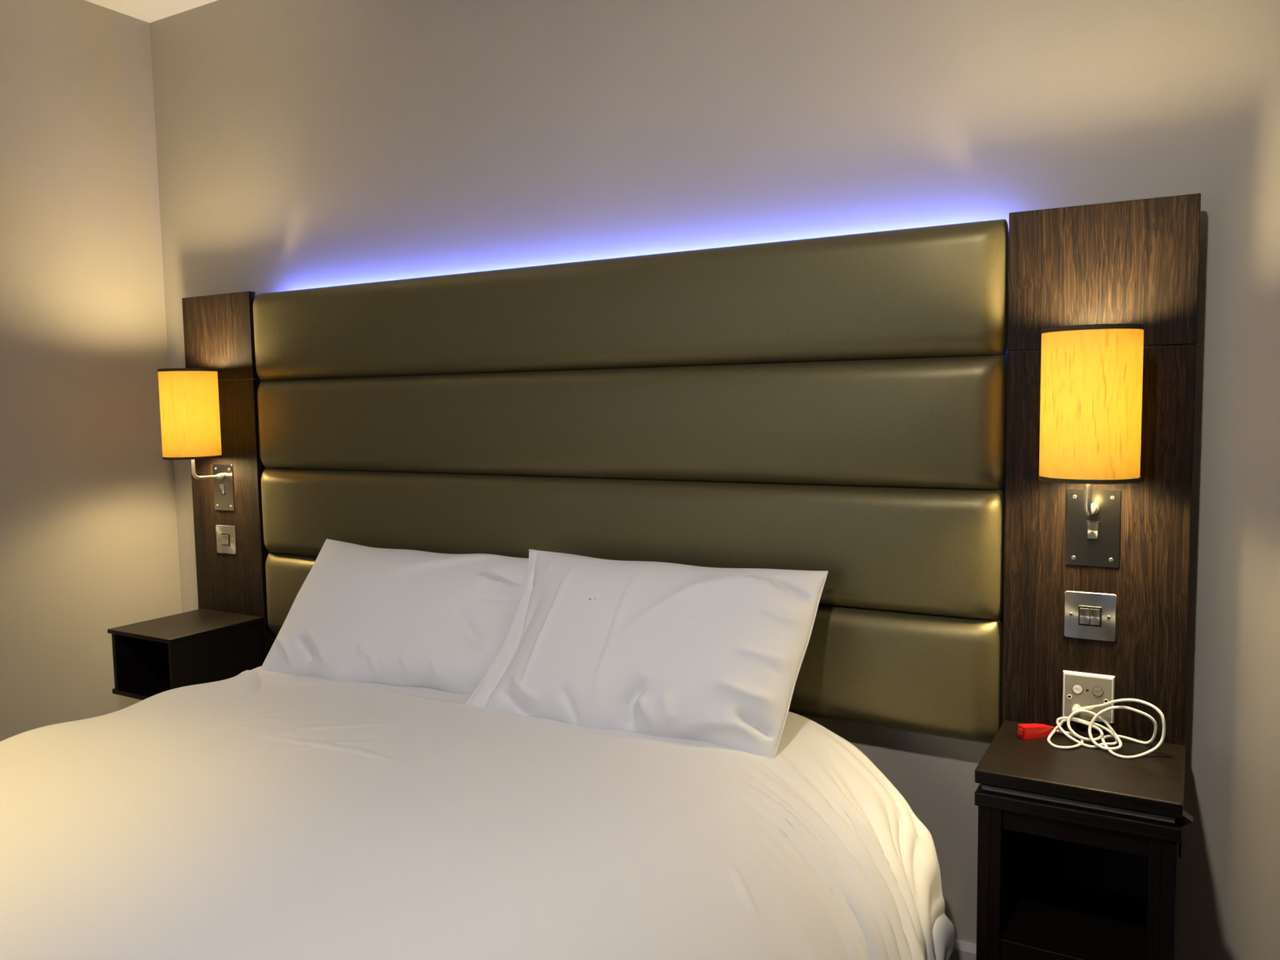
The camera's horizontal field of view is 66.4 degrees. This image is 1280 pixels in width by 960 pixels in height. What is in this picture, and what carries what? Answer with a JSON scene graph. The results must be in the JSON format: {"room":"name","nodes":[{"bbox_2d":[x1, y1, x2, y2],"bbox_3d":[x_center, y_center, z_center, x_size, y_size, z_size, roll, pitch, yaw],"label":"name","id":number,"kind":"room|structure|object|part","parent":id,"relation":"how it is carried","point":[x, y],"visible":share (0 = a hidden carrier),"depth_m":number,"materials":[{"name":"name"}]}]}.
{"room":"hotel room","nodes":[
{"label":"hotel room","id":0,"kind":"room"},
{"bbox_2d":[0,0,182,741],"bbox_3d":[-2.486,-0.077,1.540,0.100,2.407,3.765,2,5,30],"label":"wall","id":1,"kind":"structure","parent":0,"point":[89,548],"depth_m":2.87,"materials":[{"name":"paint"}]},
{"bbox_2d":[84,0,217,22],"bbox_3d":[-0.441,-1.262,0.257,4.858,0.100,3.965,2,5,30],"label":"ceiling","id":2,"kind":"structure","parent":0,"point":[148,11],"depth_m":2.92,"materials":[{"name":"paint"}]},
{"bbox_2d":[149,0,1279,959],"bbox_3d":[0.539,-0.165,2.030,4.858,2.407,0.100,2,5,30],"label":"wall","id":3,"kind":"structure","parent":0,"point":[301,144],"depth_m":2.03,"materials":[{"name":"paint"}]},
{"bbox_2d":[182,291,276,659],"bbox_3d":[-1.235,0.024,2.970,0.305,1.154,0.064,2,5,30],"label":"panel","id":4,"kind":"object","parent":3,"relation":"attached to","point":[219,329],"visible":0.57,"depth_m":2.91,"materials":[{"name":"brown wood"}]},
{"bbox_2d":[107,608,264,700],"bbox_3d":[-1.312,0.508,2.845,0.281,0.188,0.306,2,5,30],"label":"nightstand","id":5,"kind":"object","parent":4,"relation":"attached to","point":[151,657],"visible":0.78,"depth_m":2.80,"materials":[{"name":"brown wood"}]},
{"bbox_2d":[157,368,235,511],"bbox_3d":[-1.298,-0.112,2.853,0.158,0.421,0.179,2,5,30],"label":"wall lamp","id":6,"kind":"object","parent":4,"relation":"attached to","point":[188,397],"visible":1,"depth_m":2.78,"materials":[{"name":"yellow fabric"}]},
{"bbox_3d":[-1.305,-0.192,2.838,0.156,0.257,0.156,2,5,30],"label":"lamp shade","id":7,"kind":"part","parent":6,"relation":"part of","materials":[{"name":"fabric"}]},
{"bbox_3d":[-1.280,-0.043,2.890,0.010,0.080,0.102,2,5,30],"label":"arm","id":8,"kind":"part","parent":6,"relation":"part of","materials":[{"name":"silver metal"}]},
{"bbox_3d":[-1.252,0.022,2.941,0.088,0.139,0.003,2,5,30],"label":"mounting plate","id":9,"kind":"part","parent":6,"relation":"part of","materials":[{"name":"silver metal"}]},
{"bbox_2d":[215,524,236,554],"bbox_3d":[-1.252,0.180,2.951,0.086,0.086,0.010,2,5,30],"label":"light switch","id":10,"kind":"object","parent":4,"relation":"attached to","point":[225,535],"visible":1,"depth_m":2.95,"materials":[{"name":"silver metal"}]},
{"bbox_3d":[-1.229,0.045,2.981,0.245,1.110,0.042,2,5,30],"label":"backing frame","id":11,"kind":"part","parent":4,"relation":"part of","materials":[{"name":"black wood"}]},
{"bbox_2d":[253,219,1008,743],"bbox_3d":[-0.207,-0.013,2.361,2.070,0.998,0.091,2,5,30],"label":"headboard","id":12,"kind":"object","parent":3,"relation":"attached to","point":[837,405],"visible":0.77,"depth_m":2.10,"materials":[{"name":"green leather"}]},
{"bbox_2d":[253,219,1008,381],"bbox_3d":[-0.224,-0.384,2.312,2.070,0.252,0.046,2,5,30],"label":"cushion","id":13,"kind":"object","parent":12,"relation":"on","point":[931,295],"depth_m":2.12,"materials":[{"name":"green leather"}]},
{"bbox_2d":[257,355,1006,489],"bbox_3d":[-0.220,-0.133,2.332,2.070,0.256,0.048,2,5,30],"label":"cushion","id":14,"kind":"object","parent":12,"relation":"on","point":[742,422],"depth_m":2.16,"materials":[{"name":"green leather"}]},
{"bbox_2d":[261,467,1004,620],"bbox_3d":[-0.216,0.118,2.353,2.070,0.253,0.047,2,5,30],"label":"cushion","id":15,"kind":"object","parent":12,"relation":"on","point":[890,549],"depth_m":2.14,"materials":[{"name":"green leather"}]},
{"bbox_2d":[265,552,1003,743],"bbox_3d":[-0.212,0.364,2.373,2.070,0.245,0.047,2,5,30],"label":"cushion","id":16,"kind":"object","parent":12,"relation":"on","point":[939,673],"depth_m":1.94,"materials":[{"name":"green leather"}]},
{"bbox_2d":[950,938,976,959],"bbox_3d":[0.528,0.989,2.073,4.658,0.100,0.018,2,5,30],"label":"baseboard","id":17,"kind":"structure","parent":3,"relation":"attached to","point":[964,950],"depth_m":1.99,"materials":[{"name":"grey paint"}]},
{"bbox_2d":[1001,193,1200,857],"bbox_3d":[0.833,0.088,1.788,0.305,1.154,0.064,2,5,30],"label":"panel","id":18,"kind":"object","parent":3,"relation":"attached to","point":[1131,261],"visible":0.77,"depth_m":1.74,"materials":[{"name":"brown wood"}]},
{"bbox_2d":[1062,670,1115,723],"bbox_3d":[0.816,0.395,1.782,0.086,0.086,0.012,2,5,30],"label":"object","id":19,"kind":"object","parent":18,"relation":"attached to","point":[1081,689],"visible":0.98,"depth_m":1.78,"materials":[{"name":"white plastic"}]},
{"bbox_2d":[1063,591,1116,641],"bbox_3d":[0.814,0.247,1.770,0.086,0.086,0.010,2,5,30],"label":"light switch","id":20,"kind":"object","parent":18,"relation":"attached to","point":[1087,615],"visible":1,"depth_m":1.77,"materials":[{"name":"silver metal"}]},
{"bbox_2d":[1038,323,1144,567],"bbox_3d":[0.769,-0.048,1.672,0.158,0.421,0.179,2,5,30],"label":"wall lamp","id":21,"kind":"object","parent":18,"relation":"attached to","point":[1091,375],"visible":1,"depth_m":1.60,"materials":[{"name":"yellow fabric"}]},
{"bbox_3d":[0.788,0.021,1.709,0.010,0.080,0.102,2,5,30],"label":"arm","id":22,"kind":"part","parent":21,"relation":"part of","materials":[{"name":"silver metal"}]},
{"bbox_3d":[0.762,-0.128,1.656,0.156,0.257,0.156,2,5,30],"label":"lamp shade","id":23,"kind":"part","parent":21,"relation":"part of","materials":[{"name":"fabric"}]},
{"bbox_3d":[0.815,0.086,1.760,0.088,0.139,0.003,2,5,30],"label":"mounting plate","id":24,"kind":"part","parent":21,"relation":"part of","materials":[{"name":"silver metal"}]},
{"bbox_3d":[-0.401,1.236,0.462,4.858,0.100,3.965,2,5,30],"label":"floor","id":25,"kind":"structure","parent":0,"visible":0},
{"bbox_2d":[974,720,1192,959],"bbox_3d":[0.766,0.769,1.687,0.316,0.595,0.285,2,5,30],"label":"nightstand","id":26,"kind":"object","parent":25,"relation":"on","point":[1077,854],"visible":0.97,"depth_m":1.62,"materials":[{"name":"brown wood"}]},
{"bbox_3d":[0.700,0.796,1.588,0.216,0.058,0.022,2,5,30],"label":"rail","id":27,"kind":"part","parent":26,"relation":"part of","materials":[{"name":"black wood"}]},
{"bbox_2d":[1001,871,1147,959],"bbox_3d":[0.764,0.766,1.699,0.250,0.018,0.238,2,5,30],"label":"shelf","id":28,"kind":"object","parent":26,"relation":"attached to","point":[1088,918],"depth_m":1.70,"materials":[{"name":"wood"}]},
{"bbox_3d":[0.696,0.561,1.568,0.216,0.036,0.020,2,5,30],"label":"rail","id":29,"kind":"part","parent":26,"relation":"part of","materials":[{"name":"black wood"}]},
{"bbox_2d":[1017,698,1165,759],"bbox_3d":[0.794,0.422,1.726,0.236,0.092,0.110,2,5,30],"label":"lead","id":30,"kind":"object","parent":26,"relation":"on","point":[1031,731],"visible":1,"depth_m":1.73,"materials":[{"name":"white plastic"}]},
{"bbox_3d":[-0.714,0.844,1.528,1.350,0.518,1.960,2,5,30],"label":"bed","id":31,"kind":"object","parent":25,"relation":"on","visible":0},
{"bbox_2d":[0,666,955,959],"bbox_3d":[-0.661,0.709,1.397,1.804,0.365,2.065,2,5,30],"label":"duvet","id":32,"kind":"object","parent":31,"relation":"on","point":[257,813],"visible":0.79,"depth_m":1.51,"materials":[{"name":"white fabric"}]},
{"bbox_2d":[261,538,528,695],"bbox_3d":[-0.575,0.321,2.358,0.743,0.285,0.298,1,5,26],"label":"pillow","id":33,"kind":"object","parent":32,"relation":"on","point":[361,613],"visible":0.86,"depth_m":2.29,"materials":[{"name":"white fabric"}]},
{"bbox_2d":[464,549,828,759],"bbox_3d":[-0.008,0.341,2.005,0.728,0.319,0.290,2,5,30],"label":"pillow","id":34,"kind":"object","parent":32,"relation":"on","point":[715,655],"visible":1,"depth_m":1.93,"materials":[{"name":"fabric"}]}
]}

